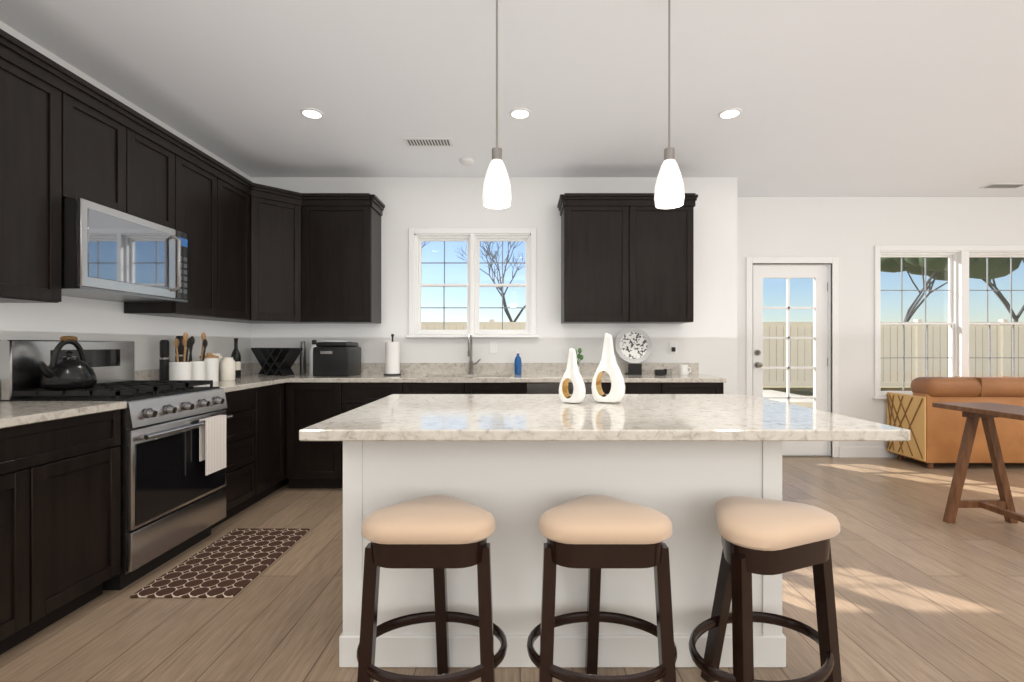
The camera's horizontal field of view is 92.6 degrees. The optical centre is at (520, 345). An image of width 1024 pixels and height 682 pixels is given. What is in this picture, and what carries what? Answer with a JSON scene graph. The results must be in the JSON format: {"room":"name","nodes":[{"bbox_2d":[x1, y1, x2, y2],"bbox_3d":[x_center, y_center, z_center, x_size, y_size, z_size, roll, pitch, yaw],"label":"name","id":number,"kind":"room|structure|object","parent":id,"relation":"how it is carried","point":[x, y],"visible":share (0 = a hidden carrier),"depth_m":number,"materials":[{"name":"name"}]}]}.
{"room":"kitchen","nodes":[
{"label":"kitchen","id":0,"kind":"room"},
{"bbox_2d":[0,21,251,370],"bbox_3d":[-2.570,-0.190,0.550,0.140,2.740,8.280,0,0,0],"label":"wall","id":1,"kind":"structure","parent":0,"point":[85,319],"depth_m":3.03,"materials":[{"name":"white paint"}]},
{"bbox_2d":[0,49,67,302],"bbox_3d":[-2.331,-0.710,2.073,0.324,1.020,0.494,0,0,0],"label":"upper cabinet","id":2,"kind":"object","parent":1,"relation":"attached to","point":[33,105],"depth_m":2.18,"materials":[{"name":"brown wood"}]},
{"bbox_2d":[68,89,139,217],"bbox_3d":[-2.331,-0.963,2.539,0.324,0.515,0.439,0,0,0],"label":"upper cabinet","id":3,"kind":"object","parent":1,"relation":"attached to","point":[104,148],"depth_m":2.55,"materials":[{"name":"brown wood"}]},
{"bbox_2d":[61,198,187,301],"bbox_3d":[-2.264,-0.484,2.700,0.459,0.432,0.752,0,0,0],"label":"microwave","id":4,"kind":"object","parent":3,"relation":"attached to","point":[110,254],"visible":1,"depth_m":2.56,"materials":[{"name":"silver metal"}]},
{"bbox_2d":[140,129,179,230],"bbox_3d":[-2.331,-0.963,2.861,0.324,0.515,0.439,0,0,0],"label":"upper cabinet","id":5,"kind":"object","parent":1,"relation":"attached to","point":[159,161],"depth_m":2.95,"materials":[{"name":"brown wood"}]},
{"bbox_2d":[124,153,215,320],"bbox_3d":[-2.331,-0.710,3.325,0.324,1.020,0.489,0,0,0],"label":"upper cabinet","id":6,"kind":"object","parent":1,"relation":"attached to","point":[195,177],"depth_m":3.28,"materials":[{"name":"brown wood"}]},
{"bbox_2d":[212,169,251,320],"bbox_3d":[-2.310,-0.710,3.720,0.367,1.020,0.538,0,0,0],"label":"upper cabinet","id":7,"kind":"object","parent":1,"relation":"attached to","point":[231,199],"depth_m":3.69,"materials":[{"name":"brown wood"}]},
{"bbox_2d":[252,177,739,393],"bbox_3d":[-0.235,-0.190,4.620,4.510,2.740,0.140,0,0,0],"label":"wall","id":8,"kind":"structure","parent":0,"point":[732,229],"depth_m":4.55,"materials":[{"name":"white paint"}]},
{"bbox_2d":[226,189,307,323],"bbox_3d":[-2.162,-0.710,4.213,0.663,1.020,0.663,0,0,0],"label":"upper cabinet","id":9,"kind":"object","parent":8,"relation":"attached to","point":[260,254],"depth_m":4.10,"materials":[{"name":"brown wood"}]},
{"bbox_2d":[308,201,382,323],"bbox_3d":[-1.615,-0.710,4.361,0.650,1.020,0.367,0,0,0],"label":"upper cabinet","id":10,"kind":"object","parent":8,"relation":"attached to","point":[344,237],"depth_m":4.23,"materials":[{"name":"brown wood"}]},
{"bbox_2d":[416,236,469,333],"bbox_3d":[-0.718,-0.565,4.625,0.510,0.916,0.080,0,0,0],"label":"window","id":11,"kind":"structure","parent":8,"relation":"in","point":[419,263],"depth_m":4.61,"materials":[{"name":"white"}]},
{"bbox_2d":[490,341,496,353],"bbox_3d":[-0.249,0.022,4.548,0.070,0.115,0.006,0,0,0],"label":"outlet","id":12,"kind":"object","parent":8,"relation":"attached to","point":[493,344],"depth_m":4.54,"materials":[{"name":"white plastic"}]},
{"bbox_2d":[475,236,529,333],"bbox_3d":[-0.167,-0.565,4.625,0.510,0.916,0.080,0,0,0],"label":"window","id":13,"kind":"structure","parent":8,"relation":"in","point":[526,285],"depth_m":4.61,"materials":[{"name":"white"}]},
{"bbox_2d":[560,201,694,323],"bbox_3d":[0.940,-0.710,4.376,1.120,1.020,0.336,0,0,0],"label":"upper cabinet","id":14,"kind":"object","parent":8,"relation":"attached to","point":[623,262],"depth_m":4.23,"materials":[{"name":"brown wood"}]},
{"bbox_2d":[669,341,676,353],"bbox_3d":[1.419,0.022,4.535,0.070,0.115,0.030,0,0,0],"label":"outlet","id":15,"kind":"object","parent":8,"relation":"attached to","point":[672,347],"depth_m":4.54,"materials":[{"name":"white plastic"}]},
{"bbox_2d":[406,228,1023,457],"bbox_3d":[3.072,0.048,4.895,8.255,2.265,0.790,0,0,0],"label":"trim","id":16,"kind":"structure","parent":8,"relation":"attached to","point":[837,451],"depth_m":5.13,"materials":[{"name":"white"}]},
{"bbox_2d":[0,457,1023,681],"bbox_3d":[2.350,1.230,0.745,10.100,0.100,9.090,0,0,0],"label":"floor","id":17,"kind":"structure","parent":0,"point":[923,592],"depth_m":2.20,"materials":[{"name":"brown wood"}]},
{"bbox_2d":[0,375,135,654],"bbox_3d":[-2.179,0.672,1.460,0.630,1.015,1.720,0,0,0],"label":"base cabinet","id":18,"kind":"object","parent":17,"relation":"on","point":[60,509],"depth_m":2.01,"materials":[{"name":"brown wood"}]},
{"bbox_2d":[0,340,232,589],"bbox_3d":[-2.139,0.578,2.700,0.702,1.205,0.752,0,0,0],"label":"range","id":19,"kind":"object","parent":17,"relation":"on","point":[173,500],"visible":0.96,"depth_m":2.53,"materials":[{"name":"silver metal"}]},
{"bbox_2d":[37,336,96,389],"bbox_3d":[-2.300,0.086,2.468,0.216,0.266,0.268,0,0,0],"label":"kettle","id":20,"kind":"object","parent":19,"relation":"on","point":[68,371],"visible":1,"depth_m":2.44,"materials":[{"name":"black metal"}]},
{"bbox_2d":[199,415,225,475],"bbox_3d":[-1.800,0.582,2.870,0.040,0.317,0.190,0,0,0],"label":"hanging towel","id":21,"kind":"object","parent":19,"relation":"hanging from","point":[212,442],"visible":0.95,"depth_m":2.84,"materials":[{"name":"white fabric"}]},
{"bbox_2d":[135,363,287,528],"bbox_3d":[-2.179,0.672,3.490,0.630,1.015,0.820,0,0,0],"label":"base cabinet","id":22,"kind":"object","parent":17,"relation":"on","point":[257,431],"depth_m":3.51,"materials":[{"name":"brown wood"}]},
{"bbox_2d":[159,340,169,379],"bbox_3d":[-2.410,0.115,3.315,0.057,0.300,0.056,0,0,0],"label":"pepper mill","id":23,"kind":"object","parent":22,"relation":"on","point":[164,360],"depth_m":3.29,"materials":[{"name":"black plastic"}]},
{"bbox_2d":[175,336,183,361],"bbox_3d":[-2.410,0.100,3.465,0.057,0.330,0.056,0,0,0],"label":"pepper mill","id":24,"kind":"object","parent":22,"relation":"on","point":[180,348],"depth_m":3.45,"materials":[{"name":"black plastic"}]},
{"bbox_2d":[169,332,213,381],"bbox_3d":[-2.252,0.086,3.327,0.136,0.357,0.298,0,0,-3],"label":"utensil holder","id":25,"kind":"object","parent":22,"relation":"on","point":[206,367],"depth_m":3.30,"materials":[{"name":"white ceramic"}]},
{"bbox_2d":[214,355,218,381],"bbox_3d":[-2.250,0.159,3.540,0.119,0.210,0.119,0,0,-9],"label":"canister","id":26,"kind":"object","parent":22,"relation":"on","point":[216,358],"depth_m":3.53,"materials":[{"name":"white ceramic"}]},
{"bbox_2d":[212,353,234,380],"bbox_3d":[-2.263,0.163,3.703,0.225,0.203,0.145,0,0,0],"label":"jars","id":27,"kind":"object","parent":22,"relation":"on","point":[226,368],"visible":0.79,"depth_m":3.65,"materials":[{"name":"beige ceramic"}]},
{"bbox_2d":[130,528,309,597],"bbox_3d":[-1.580,1.174,2.700,0.480,0.012,0.840,0,0,0],"label":"kitchen mat","id":28,"kind":"object","parent":17,"relation":"on","point":[232,563],"visible":0.96,"depth_m":2.59,"materials":[{"name":"brown fabric"}]},
{"bbox_2d":[357,495,506,681],"bbox_3d":[-0.275,0.840,1.573,0.470,0.680,0.412,0,0,0],"label":"stool","id":29,"kind":"object","parent":17,"relation":"on","point":[439,534],"visible":1,"depth_m":1.43,"materials":[{"name":"beige fabric"}]},
{"bbox_2d":[288,363,725,487],"bbox_3d":[-0.422,0.672,4.222,4.144,1.015,0.644,0,0,0],"label":"base cabinet","id":30,"kind":"object","parent":17,"relation":"on","point":[312,400],"depth_m":3.95,"materials":[{"name":"brown wood"}]},
{"bbox_2d":[231,338,240,377],"bbox_3d":[-2.330,0.104,4.010,0.075,0.321,0.075,0,0,0],"label":"wine bottle","id":31,"kind":"object","parent":30,"relation":"on","point":[236,355],"visible":0.88,"depth_m":3.99,"materials":[{"name":"black glass"}]},
{"bbox_2d":[251,348,302,375],"bbox_3d":[-2.151,0.143,4.314,0.584,0.238,0.110,0,0,30],"label":"wine rack","id":32,"kind":"object","parent":30,"relation":"on","point":[276,361],"visible":0.96,"depth_m":4.26,"materials":[{"name":"black plastic"}]},
{"bbox_2d":[300,341,305,374],"bbox_3d":[-1.950,0.115,4.390,0.052,0.301,0.051,0,0,0],"label":"bottles","id":33,"kind":"object","parent":30,"relation":"on","point":[303,360],"depth_m":4.37,"materials":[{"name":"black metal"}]},
{"bbox_2d":[309,340,316,374],"bbox_3d":[-1.840,0.110,4.370,0.084,0.310,0.083,0,0,0],"label":"bottles","id":34,"kind":"object","parent":30,"relation":"on","point":[314,342],"depth_m":4.33,"materials":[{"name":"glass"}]},
{"bbox_2d":[313,341,360,376],"bbox_3d":[-1.590,0.115,4.269,0.300,0.300,0.362,0,0,0],"label":"bread box","id":35,"kind":"object","parent":30,"relation":"on","point":[336,358],"visible":1,"depth_m":4.09,"materials":[{"name":"black plastic"}]},
{"bbox_2d":[384,334,400,375],"bbox_3d":[-1.130,0.083,4.330,0.150,0.364,0.150,0,0,0],"label":"paper towel holder","id":36,"kind":"object","parent":30,"relation":"on","point":[392,357],"visible":1,"depth_m":4.28,"materials":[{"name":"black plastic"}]},
{"bbox_2d":[468,334,480,373],"bbox_3d":[-0.419,0.084,4.415,0.118,0.362,0.185,0,0,0],"label":"faucet","id":37,"kind":"object","parent":30,"relation":"on","point":[471,363],"visible":1,"depth_m":4.46,"materials":[{"name":"silver metal"}]},
{"bbox_2d":[514,349,521,374],"bbox_3d":[-0.020,0.148,4.380,0.068,0.232,0.067,0,0,0],"label":"soap bottle","id":38,"kind":"object","parent":30,"relation":"on","point":[517,366],"visible":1,"depth_m":4.36,"materials":[{"name":"blue glass"}]},
{"bbox_2d":[575,348,582,369],"bbox_3d":[0.502,0.144,4.390,0.129,0.240,0.099,0,0,0],"label":"plant","id":39,"kind":"object","parent":30,"relation":"on","point":[579,356],"visible":0.42,"depth_m":4.38,"materials":[{"name":"green plant"}]},
{"bbox_2d":[615,327,651,374],"bbox_3d":[1.020,0.052,4.423,0.330,0.424,0.155,0,0,0],"label":"decorative plate","id":40,"kind":"object","parent":30,"relation":"on","point":[633,345],"visible":1,"depth_m":4.40,"materials":[{"name":"grey ceramic"}]},
{"bbox_2d":[654,369,672,375],"bbox_3d":[1.259,0.236,4.297,0.174,0.056,0.086,0,0,-18],"label":"bowl","id":41,"kind":"object","parent":30,"relation":"on","point":[659,372],"depth_m":4.27,"materials":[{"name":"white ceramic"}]},
{"bbox_2d":[679,365,690,374],"bbox_3d":[1.460,0.220,4.356,0.098,0.090,0.076,0,0,-30],"label":"cup","id":42,"kind":"object","parent":30,"relation":"on","point":[683,369],"depth_m":4.32,"materials":[{"name":"white ceramic"}]},
{"bbox_2d":[339,442,785,666],"bbox_3d":[0.155,0.738,2.178,1.636,0.885,0.783,0,0,0],"label":"kitchen island","id":43,"kind":"object","parent":17,"relation":"on","point":[516,466],"depth_m":1.80,"materials":[{"name":"white wood"}]},
{"bbox_2d":[299,394,910,441],"bbox_3d":[0.260,0.277,2.050,1.880,0.035,1.100,0,0,0],"label":"island countertop","id":44,"kind":"structure","parent":43,"relation":"on","point":[394,417],"depth_m":1.69,"materials":[{"name":"white stone"}]},
{"bbox_2d":[559,348,585,402],"bbox_3d":[0.235,0.137,2.200,0.120,0.245,0.055,0,0,38],"label":"vase","id":45,"kind":"object","parent":44,"relation":"on","point":[572,374],"visible":1,"depth_m":2.18,"materials":[{"name":"white ceramic"}]},
{"bbox_2d":[591,333,624,402],"bbox_3d":[0.400,0.102,2.215,0.148,0.315,0.068,0,0,32],"label":"vase","id":46,"kind":"object","parent":44,"relation":"on","point":[608,364],"visible":1,"depth_m":2.19,"materials":[{"name":"white ceramic"}]},
{"bbox_2d":[527,495,676,681],"bbox_3d":[0.255,0.840,1.573,0.470,0.680,0.412,0,0,0],"label":"stool","id":47,"kind":"object","parent":17,"relation":"on","point":[594,534],"visible":1,"depth_m":1.43,"materials":[{"name":"beige fabric"}]},
{"bbox_2d":[688,496,841,681],"bbox_3d":[0.759,0.840,1.544,0.470,0.680,0.427,0,0,0],"label":"stool","id":48,"kind":"object","parent":17,"relation":"on","point":[761,536],"visible":1,"depth_m":1.43,"materials":[{"name":"brown wood"}]},
{"bbox_2d":[886,376,1023,468],"bbox_3d":[5.016,0.744,4.844,2.397,0.872,0.552,0,0,0],"label":"sofa","id":49,"kind":"object","parent":17,"relation":"on","point":[936,435],"visible":0.77,"depth_m":4.62,"materials":[{"name":"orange leather"}]},
{"bbox_2d":[932,402,1023,522],"bbox_3d":[3.065,0.789,2.475,0.468,0.782,1.850,0,0,0],"label":"console table","id":50,"kind":"object","parent":17,"relation":"on","point":[987,413],"visible":1,"depth_m":3.24,"materials":[{"name":"brown wood"}]},
{"bbox_2d":[0,0,1023,196],"bbox_3d":[2.350,-1.610,0.745,10.100,0.100,9.090,0,0,0],"label":"ceiling","id":51,"kind":"structure","parent":0,"point":[876,98],"depth_m":2.92,"materials":[{"name":"white paint"}]},
{"bbox_2d":[300,108,323,118],"bbox_3d":[-1.372,-1.543,3.224,0.142,0.034,0.147,0,0,-8],"label":"recessed light","id":52,"kind":"object","parent":51,"relation":"in","point":[312,113],"depth_m":3.28,"materials":[{"name":"white"}]},
{"bbox_2d":[403,138,453,145],"bbox_3d":[-0.686,-1.543,3.677,0.366,0.034,0.171,0,0,-8],"label":"air vent","id":53,"kind":"object","parent":51,"relation":"in","point":[409,141],"depth_m":3.73,"materials":[{"name":"white metal"}]},
{"bbox_2d":[460,158,473,165],"bbox_3d":[-0.443,-1.543,4.078,0.109,0.034,0.164,0,0,-8],"label":"smoke detector","id":54,"kind":"object","parent":51,"relation":"in","point":[464,161],"depth_m":4.09,"materials":[{"name":"white plastic"}]},
{"bbox_2d":[482,0,511,208],"bbox_3d":[-0.100,-1.080,2.100,0.126,0.960,0.126,0,0,0],"label":"pendant light","id":55,"kind":"object","parent":51,"relation":"hanging from","point":[496,194],"visible":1,"depth_m":2.07,"materials":[{"name":"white glass"}]},
{"bbox_2d":[509,108,530,118],"bbox_3d":[-0.001,-1.543,3.224,0.141,0.034,0.146,0,0,-8],"label":"recessed light","id":56,"kind":"object","parent":51,"relation":"in","point":[520,113],"depth_m":3.28,"materials":[{"name":"white"}]},
{"bbox_2d":[654,0,684,208],"bbox_3d":[0.640,-1.080,2.100,0.126,0.960,0.126,0,0,0],"label":"pendant light","id":57,"kind":"object","parent":51,"relation":"hanging from","point":[669,193],"visible":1,"depth_m":2.07,"materials":[{"name":"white glass"}]},
{"bbox_2d":[718,108,741,118],"bbox_3d":[1.380,-1.543,3.224,0.148,0.034,0.145,0,0,-8],"label":"recessed light","id":58,"kind":"object","parent":51,"relation":"in","point":[728,113],"depth_m":3.28,"materials":[{"name":"white"}]},
{"bbox_2d":[979,183,1023,188],"bbox_3d":[4.640,-1.543,4.697,0.377,0.034,0.183,0,0,-8],"label":"air vent","id":59,"kind":"object","parent":51,"relation":"in","point":[994,185],"depth_m":4.78,"materials":[{"name":"white metal"}]},
{"bbox_2d":[740,197,1023,446],"bbox_3d":[4.540,-0.190,5.220,5.320,2.740,0.140,0,0,0],"label":"wall","id":60,"kind":"structure","parent":0,"point":[849,229],"depth_m":5.15,"materials":[{"name":"white paint"}]},
{"bbox_2d":[753,263,831,456],"bbox_3d":[2.860,0.160,5.205,0.840,2.040,0.171,0,0,0],"label":"door","id":61,"kind":"structure","parent":60,"relation":"attached to","point":[820,275],"depth_m":5.20,"materials":[{"name":"white wood"}]},
{"bbox_2d":[969,253,1023,376],"bbox_3d":[5.129,-0.225,5.225,0.838,1.506,0.080,0,0,0],"label":"window","id":62,"kind":"structure","parent":60,"relation":"in","point":[995,255],"depth_m":5.21,"materials":[{"name":"white"}]},
{"label":"outside","id":63,"kind":"structure","parent":0,"visible":0},
{"bbox_2d":[763,387,910,395],"bbox_3d":[2.500,1.250,32.645,65.000,0.100,54.710,0,0,0],"label":"ground","id":64,"kind":"structure","parent":63,"point":[809,390],"depth_m":13.22,"materials":[{"name":"green plant"}]},
{"bbox_2d":[455,241,524,321],"bbox_3d":[0.126,-1.776,19.761,5.215,5.925,4.558,0,0,0],"label":"tree","id":65,"kind":"object","parent":64,"relation":"on","point":[500,277],"depth_m":19.28,"materials":[{"name":"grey plant"}]},
{"bbox_2d":[421,319,1023,386],"bbox_3d":[3.869,0.230,13.775,47.869,1.900,0.130,0,0,0],"label":"fence","id":66,"kind":"object","parent":64,"relation":"on","point":[920,338],"depth_m":13.75,"materials":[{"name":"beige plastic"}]},
{"bbox_2d":[763,390,812,408],"bbox_3d":[3.450,0.780,7.650,1.900,0.800,1.800,0,0,0],"label":"patio","id":67,"kind":"structure","parent":64,"relation":"on","point":[809,402],"depth_m":7.01,"materials":[{"name":"beige concrete"}]},
{"bbox_2d":[880,257,1022,321],"bbox_3d":[15.632,-1.550,18.057,3.610,5.463,3.966,0,0,0],"label":"tree","id":68,"kind":"object","parent":64,"relation":"on","point":[944,271],"depth_m":17.14,"materials":[{"name":"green plant"}]},
{"bbox_2d":[982,257,1023,321],"bbox_3d":[18.646,-2.068,18.941,6.215,6.512,3.480,0,0,0],"label":"tree","id":69,"kind":"object","parent":64,"relation":"on","point":[1002,298],"depth_m":18.70,"materials":[{"name":"grey plant"}]}
]}

